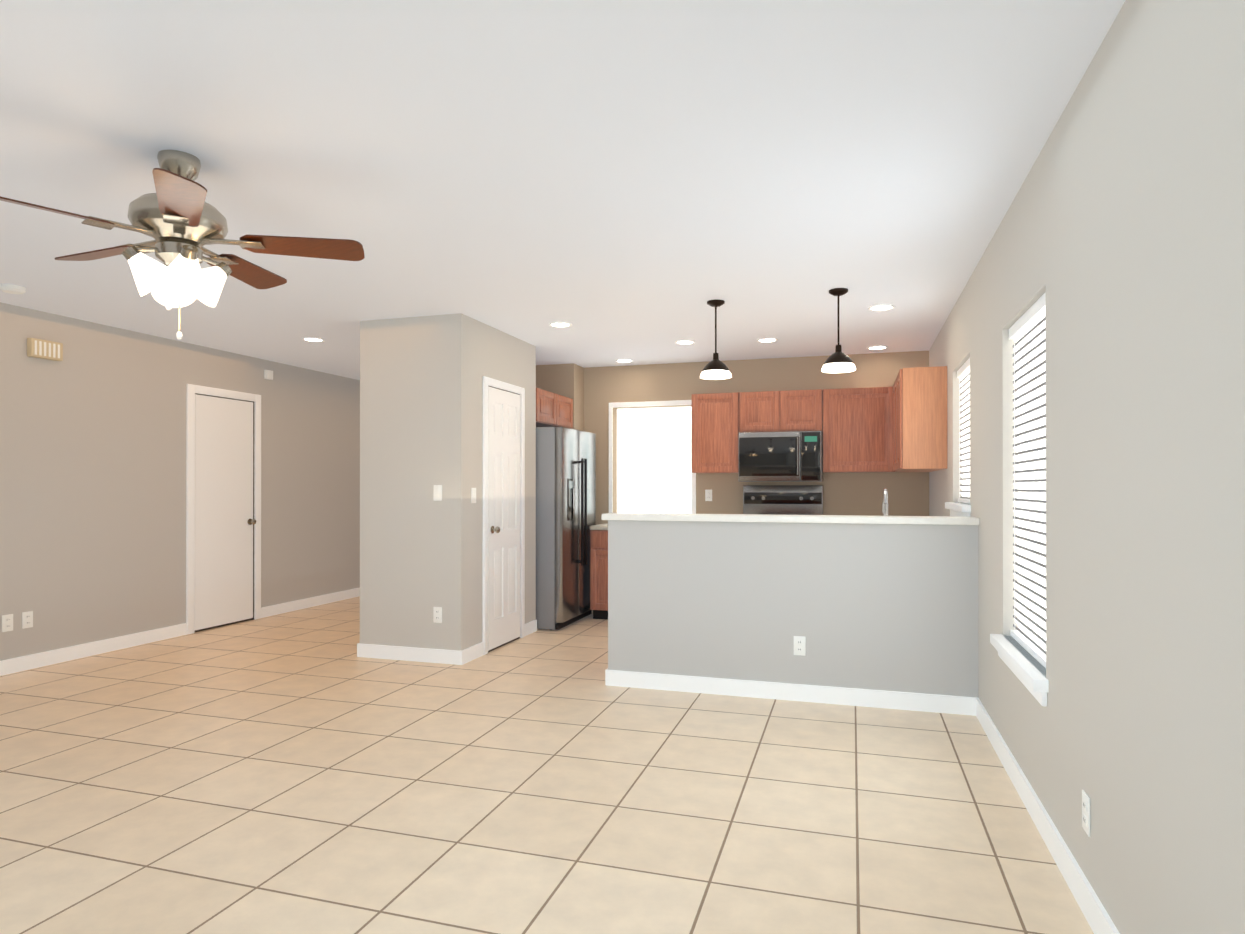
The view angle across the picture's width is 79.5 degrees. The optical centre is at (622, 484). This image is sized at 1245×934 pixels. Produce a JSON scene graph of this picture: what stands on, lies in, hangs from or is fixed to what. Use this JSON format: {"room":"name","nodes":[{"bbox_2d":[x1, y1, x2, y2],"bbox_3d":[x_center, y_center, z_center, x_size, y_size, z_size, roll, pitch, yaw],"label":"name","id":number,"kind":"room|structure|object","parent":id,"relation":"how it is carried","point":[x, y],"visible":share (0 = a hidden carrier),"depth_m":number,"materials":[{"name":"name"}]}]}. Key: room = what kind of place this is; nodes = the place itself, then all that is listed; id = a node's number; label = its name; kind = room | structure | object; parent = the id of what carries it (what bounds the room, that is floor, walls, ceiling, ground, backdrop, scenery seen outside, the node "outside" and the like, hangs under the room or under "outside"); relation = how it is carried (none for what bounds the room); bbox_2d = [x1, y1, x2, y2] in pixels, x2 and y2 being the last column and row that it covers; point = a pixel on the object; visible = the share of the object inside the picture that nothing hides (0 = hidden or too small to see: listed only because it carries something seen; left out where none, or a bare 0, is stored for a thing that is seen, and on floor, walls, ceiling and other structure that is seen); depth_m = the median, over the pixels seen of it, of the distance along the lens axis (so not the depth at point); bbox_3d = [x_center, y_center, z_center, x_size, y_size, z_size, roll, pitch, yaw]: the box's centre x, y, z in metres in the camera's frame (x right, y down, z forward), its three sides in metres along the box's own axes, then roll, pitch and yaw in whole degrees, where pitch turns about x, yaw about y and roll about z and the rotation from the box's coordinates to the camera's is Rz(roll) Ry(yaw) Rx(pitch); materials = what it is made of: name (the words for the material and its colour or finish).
{"room":"empty living room","nodes":[
{"label":"empty living room","id":0,"kind":"room"},
{"bbox_2d":[0,302,359,660],"bbox_3d":[-4.282,0.028,5.195,0.150,2.540,12.700,0,0,17],"label":"wall","id":1,"kind":"structure","parent":0,"point":[93,486],"depth_m":6.00,"materials":[{"name":"beige paint"}]},
{"bbox_2d":[2,614,12,631],"bbox_3d":[-4.217,0.948,5.131,0.008,0.115,0.070,0,0,17],"label":"electrical outlet","id":2,"kind":"object","parent":1,"relation":"attached to","point":[7,622],"visible":1,"depth_m":5.13,"materials":[{"name":"white plastic"}]},
{"bbox_2d":[22,611,32,628],"bbox_3d":[-4.179,0.948,5.255,0.008,0.115,0.070,0,0,17],"label":"electrical outlet","id":3,"kind":"object","parent":1,"relation":"attached to","point":[27,619],"visible":1,"depth_m":5.25,"materials":[{"name":"white plastic"}]},
{"bbox_2d":[27,338,62,360],"bbox_3d":[-4.129,-0.966,5.350,0.051,0.130,0.220,0,0,17],"label":"door chime","id":4,"kind":"object","parent":1,"relation":"attached to","point":[44,349],"visible":1,"depth_m":5.33,"materials":[{"name":"beige plastic"}]},
{"bbox_2d":[0,623,186,675],"bbox_3d":[-4.909,1.241,2.872,0.014,0.100,7.598,0,0,17],"label":"baseboard","id":5,"kind":"structure","parent":1,"relation":"attached to","point":[9,666],"depth_m":5.66,"materials":[{"name":"white wood"}]},
{"bbox_2d":[186,384,260,634],"bbox_3d":[-3.635,0.212,6.900,0.083,2.182,0.844,0,0,17],"label":"door","id":6,"kind":"structure","parent":1,"relation":"in","point":[223,507],"depth_m":6.87,"materials":[{"name":"white wood"}]},
{"bbox_2d":[264,370,272,379],"bbox_3d":[-3.506,-1.090,7.413,0.029,0.090,0.090,0,0,17],"label":"fire alarm","id":7,"kind":"object","parent":1,"relation":"attached to","point":[268,374],"visible":1,"depth_m":7.39,"materials":[{"name":"white plastic"}]},
{"bbox_2d":[261,588,359,617],"bbox_3d":[-2.963,1.260,9.202,0.014,0.100,3.958,0,0,17],"label":"baseboard","id":8,"kind":"structure","parent":1,"relation":"attached to","point":[286,607],"depth_m":7.95,"materials":[{"name":"white wood"}]},
{"bbox_2d":[360,313,535,650],"bbox_3d":[-1.382,0.031,6.171,0.860,2.540,1.330,0,0,17],"label":"wall","id":9,"kind":"structure","parent":0,"point":[421,406],"depth_m":5.55,"materials":[{"name":"beige paint"}]},
{"bbox_2d":[357,643,359,656],"bbox_3d":[-1.251,1.257,8.081,0.014,0.100,5.094,0,0,17],"label":"baseboard","id":10,"kind":"structure","parent":9,"relation":"attached to","point":[358,644],"depth_m":5.64,"materials":[{"name":"white wood"}]},
{"bbox_2d":[360,643,467,664],"bbox_3d":[-1.558,1.249,5.519,0.844,0.100,0.014,0,0,17],"label":"baseboard","id":11,"kind":"structure","parent":9,"relation":"attached to","point":[456,657],"depth_m":5.50,"materials":[{"name":"white wood"}]},
{"bbox_2d":[433,607,441,622],"bbox_3d":[-1.349,0.949,5.458,0.070,0.115,0.008,0,0,17],"label":"outlet","id":12,"kind":"object","parent":9,"relation":"attached to","point":[437,614],"visible":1,"depth_m":5.46,"materials":[{"name":"white plastic"}]},
{"bbox_2d":[434,485,441,500],"bbox_3d":[-1.349,0.059,5.460,0.070,0.115,0.008,0,0,17],"label":"light switch","id":13,"kind":"object","parent":9,"relation":"attached to","point":[437,492],"visible":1,"depth_m":5.46,"materials":[{"name":"white plastic"}]},
{"bbox_2d":[471,488,475,502],"bbox_3d":[-1.109,0.079,5.580,0.008,0.115,0.070,0,0,17],"label":"light switch","id":14,"kind":"object","parent":9,"relation":"attached to","point":[473,495],"visible":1,"depth_m":5.57,"materials":[{"name":"white plastic"}]},
{"bbox_2d":[468,642,483,661],"bbox_3d":[-1.108,1.249,5.571,0.014,0.100,0.290,0,0,17],"label":"baseboard","id":15,"kind":"structure","parent":9,"relation":"attached to","point":[476,651],"depth_m":5.58,"materials":[{"name":"white wood"}]},
{"bbox_2d":[482,376,524,654],"bbox_3d":[-0.924,0.236,6.051,0.083,2.130,0.730,0,0,17],"label":"pantry door","id":16,"kind":"structure","parent":9,"relation":"in","point":[503,582],"depth_m":6.02,"materials":[{"name":"white wood"}]},
{"bbox_2d":[525,620,536,635],"bbox_3d":[-0.811,1.252,6.536,0.014,0.100,0.290,0,0,17],"label":"baseboard","id":17,"kind":"structure","parent":9,"relation":"attached to","point":[530,627],"depth_m":6.54,"materials":[{"name":"white"}]},
{"bbox_2d":[0,596,1093,933],"bbox_3d":[-1.237,1.345,4.255,6.520,0.100,12.700,0,0,17],"label":"floor","id":18,"kind":"structure","parent":0,"point":[306,770],"depth_m":3.03,"materials":[{"name":"tile"}]},
{"bbox_2d":[536,427,595,629],"bbox_3d":[-0.772,0.394,7.186,0.908,1.819,0.910,0,0,17],"label":"fridge","id":19,"kind":"object","parent":18,"relation":"on","point":[565,488],"visible":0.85,"depth_m":6.71,"materials":[{"name":"silver metal"}]},
{"bbox_2d":[590,527,607,619],"bbox_3d":[0.026,0.869,7.412,0.520,0.868,0.620,0,0,17],"label":"base cabinet","id":20,"kind":"object","parent":18,"relation":"on","point":[599,570],"depth_m":7.17,"materials":[{"name":"brown wood"}]},
{"bbox_2d":[594,523,607,526],"bbox_3d":[0.438,0.415,7.284,1.384,0.040,0.625,0,0,17],"label":"countertop","id":21,"kind":"structure","parent":20,"relation":"on","point":[600,525],"depth_m":7.25,"materials":[{"name":"beige stone"}]},
{"bbox_2d":[882,488,887,515],"bbox_3d":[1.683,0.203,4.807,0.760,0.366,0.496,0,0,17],"label":"faucet","id":22,"kind":"object","parent":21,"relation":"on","point":[885,504],"visible":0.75,"depth_m":4.59,"materials":[{"name":"silver metal"}]},
{"bbox_2d":[743,485,822,514],"bbox_3d":[1.451,0.643,6.910,0.756,1.280,0.738,0,0,17],"label":"range","id":23,"kind":"object","parent":18,"relation":"on","point":[786,499],"visible":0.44,"depth_m":7.19,"materials":[{"name":"silver metal"}]},
{"bbox_2d":[536,363,583,430],"bbox_3d":[-0.814,0.036,7.848,0.760,2.540,0.290,0,0,17],"label":"wall","id":24,"kind":"structure","parent":0,"point":[566,380],"depth_m":7.67,"materials":[{"name":"beige paint"}]},
{"bbox_2d":[0,0,1125,379],"bbox_3d":[-1.237,-1.295,4.263,6.520,0.100,12.700,0,0,17],"label":"ceiling","id":25,"kind":"structure","parent":0,"point":[640,182],"depth_m":2.85,"materials":[{"name":"white paint"}]},
{"bbox_2d":[0,284,25,293],"bbox_3d":[-3.825,-1.225,4.692,0.130,0.035,0.130,0,0,17],"label":"smoke detector","id":26,"kind":"object","parent":25,"relation":"attached to","point":[11,289],"visible":1,"depth_m":4.66,"materials":[{"name":"white plastic"}]},
{"bbox_2d":[0,150,364,339],"bbox_3d":[-1.719,-0.896,2.880,1.269,0.704,1.290,0,0,17],"label":"fan","id":27,"kind":"object","parent":25,"relation":"hanging from","point":[178,219],"visible":1,"depth_m":2.79,"materials":[{"name":"brown wood"}]},
{"bbox_2d":[302,337,324,341],"bbox_3d":[-2.631,-1.233,6.365,0.180,0.008,0.180,0,0,17],"label":"recessed light","id":28,"kind":"object","parent":25,"relation":"in","point":[309,339],"visible":1,"depth_m":6.36,"materials":[{"name":"white glass"}]},
{"bbox_2d":[549,322,571,327],"bbox_3d":[-0.479,-1.235,5.777,0.180,0.008,0.180,0,0,17],"label":"recessed light","id":29,"kind":"object","parent":25,"relation":"in","point":[560,324],"visible":0.98,"depth_m":5.77,"materials":[{"name":"white glass"}]},
{"bbox_2d":[616,359,632,362],"bbox_3d":[0.020,-1.230,7.434,0.180,0.008,0.180,0,0,17],"label":"recessed light","id":30,"kind":"object","parent":25,"relation":"in","point":[624,361],"visible":1,"depth_m":7.44,"materials":[{"name":"white"}]},
{"bbox_2d":[675,340,694,344],"bbox_3d":[0.542,-1.233,6.478,0.180,0.008,0.180,0,0,17],"label":"recessed light","id":31,"kind":"object","parent":25,"relation":"in","point":[684,342],"visible":1,"depth_m":6.49,"materials":[{"name":"white glass"}]},
{"bbox_2d":[700,299,731,379],"bbox_3d":[0.632,-0.984,5.069,0.212,0.514,0.212,0,0,17],"label":"pendant light","id":32,"kind":"object","parent":25,"relation":"hanging from","point":[715,368],"visible":1,"depth_m":5.03,"materials":[{"name":"brown metal"}]},
{"bbox_2d":[757,338,777,342],"bbox_3d":[1.237,-1.233,6.390,0.180,0.008,0.180,0,0,17],"label":"recessed light","id":33,"kind":"object","parent":25,"relation":"in","point":[766,340],"visible":0.98,"depth_m":6.40,"materials":[{"name":"white"}]},
{"bbox_2d":[821,288,855,372],"bbox_3d":[1.379,-0.985,4.776,0.212,0.514,0.212,0,0,17],"label":"pendant light","id":34,"kind":"object","parent":25,"relation":"hanging from","point":[838,361],"visible":1,"depth_m":4.74,"materials":[{"name":"brown metal"}]},
{"bbox_2d":[867,346,887,349],"bbox_3d":[2.295,-1.232,6.734,0.180,0.008,0.180,0,0,17],"label":"recessed light","id":35,"kind":"object","parent":25,"relation":"in","point":[877,347],"visible":1,"depth_m":6.72,"materials":[{"name":"white"}]},
{"bbox_2d":[868,304,894,310],"bbox_3d":[1.812,-1.237,5.230,0.180,0.008,0.180,0,0,17],"label":"recessed light","id":36,"kind":"object","parent":25,"relation":"in","point":[884,307],"visible":1,"depth_m":5.22,"materials":[{"name":"white"}]},
{"bbox_2d":[584,351,928,524],"bbox_3d":[0.866,0.035,7.562,4.140,2.540,0.150,0,0,17],"label":"wall","id":37,"kind":"structure","parent":0,"point":[860,493],"depth_m":7.37,"materials":[{"name":"beige paint"}]},
{"bbox_2d":[609,400,695,513],"bbox_3d":[0.297,-0.234,7.652,0.920,1.240,0.011,0,0,17],"label":"window frame","id":38,"kind":"structure","parent":37,"relation":"in","point":[650,403],"depth_m":7.73,"materials":[{"name":"white wood"}]},
{"bbox_2d":[617,407,691,513],"bbox_3d":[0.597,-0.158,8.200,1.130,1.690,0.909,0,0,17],"label":"nook window","id":39,"kind":"structure","parent":37,"relation":"in","point":[654,460],"depth_m":8.66,"materials":[{"name":"white glass"}]},
{"bbox_2d":[705,490,711,500],"bbox_3d":[0.862,0.105,7.480,0.070,0.115,0.008,0,0,17],"label":"outlet","id":40,"kind":"object","parent":37,"relation":"attached to","point":[708,495],"visible":1,"depth_m":7.48,"materials":[{"name":"white plastic"}]},
{"bbox_2d":[692,392,739,472],"bbox_3d":[0.927,-0.495,7.292,0.455,0.760,0.330,0,0,17],"label":"upper cabinet","id":41,"kind":"object","parent":37,"relation":"attached to","point":[715,416],"depth_m":7.13,"materials":[{"name":"brown wood"}]},
{"bbox_2d":[740,391,787,431],"bbox_3d":[1.359,-0.686,7.160,0.439,0.380,0.330,0,0,17],"label":"upper cabinet","id":42,"kind":"object","parent":37,"relation":"attached to","point":[764,411],"depth_m":7.00,"materials":[{"name":"brown wood"}]},
{"bbox_2d":[738,431,822,481],"bbox_3d":[1.494,-0.261,7.054,0.756,0.460,0.448,0,0,17],"label":"over-the-range microwave","id":43,"kind":"object","parent":42,"relation":"attached to","point":[790,456],"visible":1,"depth_m":6.88,"materials":[{"name":"silver metal"}]},
{"bbox_2d":[788,389,819,430],"bbox_3d":[1.665,-0.686,7.065,0.439,0.380,0.330,0,0,17],"label":"upper cabinet","id":44,"kind":"object","parent":37,"relation":"attached to","point":[803,405],"depth_m":6.89,"materials":[{"name":"brown wood"}]},
{"bbox_2d":[820,387,887,472],"bbox_3d":[2.173,-0.497,6.888,0.625,0.760,0.369,0,0,17],"label":"upper cabinet","id":45,"kind":"object","parent":37,"relation":"attached to","point":[853,421],"depth_m":6.76,"materials":[{"name":"brown wood"}]},
{"bbox_2d":[608,520,977,696],"bbox_3d":[0.971,0.761,4.582,2.190,1.070,0.120,0,0,17],"label":"wall","id":46,"kind":"structure","parent":0,"point":[889,607],"depth_m":4.49,"materials":[{"name":"grey paint"}]},
{"bbox_2d":[605,668,971,714],"bbox_3d":[0.925,1.246,4.525,2.164,0.100,0.014,0,0,17],"label":"baseboard","id":47,"kind":"structure","parent":46,"relation":"attached to","point":[962,705],"depth_m":4.48,"materials":[{"name":"white wood"}]},
{"bbox_2d":[602,513,978,524],"bbox_3d":[0.957,0.206,4.589,2.220,0.040,0.220,0,0,17],"label":"half wall cap","id":48,"kind":"object","parent":46,"relation":"on","point":[925,520],"visible":0.98,"depth_m":4.46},
{"bbox_2d":[794,636,805,655],"bbox_3d":[1.062,0.966,4.486,0.070,0.115,0.008,0,0,17],"label":"outlet","id":49,"kind":"object","parent":46,"relation":"attached to","point":[799,645],"visible":1,"depth_m":4.48,"materials":[{"name":"white plastic"}]},
{"bbox_2d":[929,0,1244,933],"bbox_3d":[1.462,0.019,2.200,0.150,2.540,10.050,0,0,17],"label":"wall","id":50,"kind":"structure","parent":0,"point":[1119,236],"depth_m":1.88,"materials":[{"name":"beige paint"}]},
{"bbox_2d":[888,387,891,471],"bbox_3d":[2.492,-0.498,6.438,0.367,0.760,0.421,0,0,17],"label":"upper cabinet","id":51,"kind":"object","parent":50,"relation":"attached to","point":[889,388],"depth_m":6.67,"materials":[{"name":"brown wood"}]},
{"bbox_2d":[896,366,946,469],"bbox_3d":[2.314,-0.500,5.796,0.330,0.760,0.422,0,0,17],"label":"upper cabinet","id":52,"kind":"object","parent":50,"relation":"attached to","point":[900,425],"depth_m":5.60,"materials":[{"name":"brown wood"}]},
{"bbox_2d":[945,502,970,516],"bbox_3d":[2.239,0.172,4.864,0.170,0.100,0.870,0,0,17],"label":"window sill","id":53,"kind":"structure","parent":50,"relation":"attached to","point":[959,509],"depth_m":4.71,"materials":[{"name":"white"}]},
{"bbox_2d":[957,358,969,502],"bbox_3d":[2.258,-0.338,4.860,0.060,0.913,0.790,0,0,17],"label":"window blind","id":54,"kind":"object","parent":50,"relation":"attached to","point":[963,373],"visible":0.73,"depth_m":5.02,"materials":[{"name":"white plastic"}]},
{"bbox_2d":[990,634,1048,706],"bbox_3d":[1.701,0.757,3.113,0.170,0.100,0.890,0,0,17],"label":"window sill","id":55,"kind":"structure","parent":50,"relation":"attached to","point":[1030,676],"depth_m":2.97,"materials":[{"name":"white wood"}]},
{"bbox_2d":[1009,292,1045,667],"bbox_3d":[1.720,-0.014,3.110,0.060,1.433,0.810,0,0,17],"label":"window blind","id":56,"kind":"object","parent":50,"relation":"attached to","point":[1027,331],"visible":0.67,"depth_m":3.17,"materials":[{"name":"white plastic"}]},
{"bbox_2d":[972,697,1119,933],"bbox_3d":[0.950,1.235,0.811,0.014,0.100,7.100,0,0,17],"label":"baseboard","id":57,"kind":"structure","parent":50,"relation":"attached to","point":[1094,912],"depth_m":2.62,"materials":[{"name":"white wood"}]},
{"bbox_2d":[1082,790,1089,836],"bbox_3d":[1.396,0.989,2.254,0.008,0.115,0.070,0,0,17],"label":"electrical outlet","id":58,"kind":"object","parent":50,"relation":"attached to","point":[1085,812],"visible":1,"depth_m":2.24,"materials":[{"name":"white plastic"}]},
{"bbox_3d":[-0.999,0.039,8.711,0.100,2.540,3.750,0,0,17],"label":"wall","id":59,"kind":"structure","parent":0,"visible":0},
{"bbox_2d":[536,388,572,427],"bbox_3d":[-0.991,-0.721,7.256,0.750,0.310,0.910,0,0,17],"label":"upper cabinet","id":60,"kind":"object","parent":59,"relation":"attached to","point":[554,410],"visible":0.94,"depth_m":7.10,"materials":[{"name":"brown wood"}]}
]}

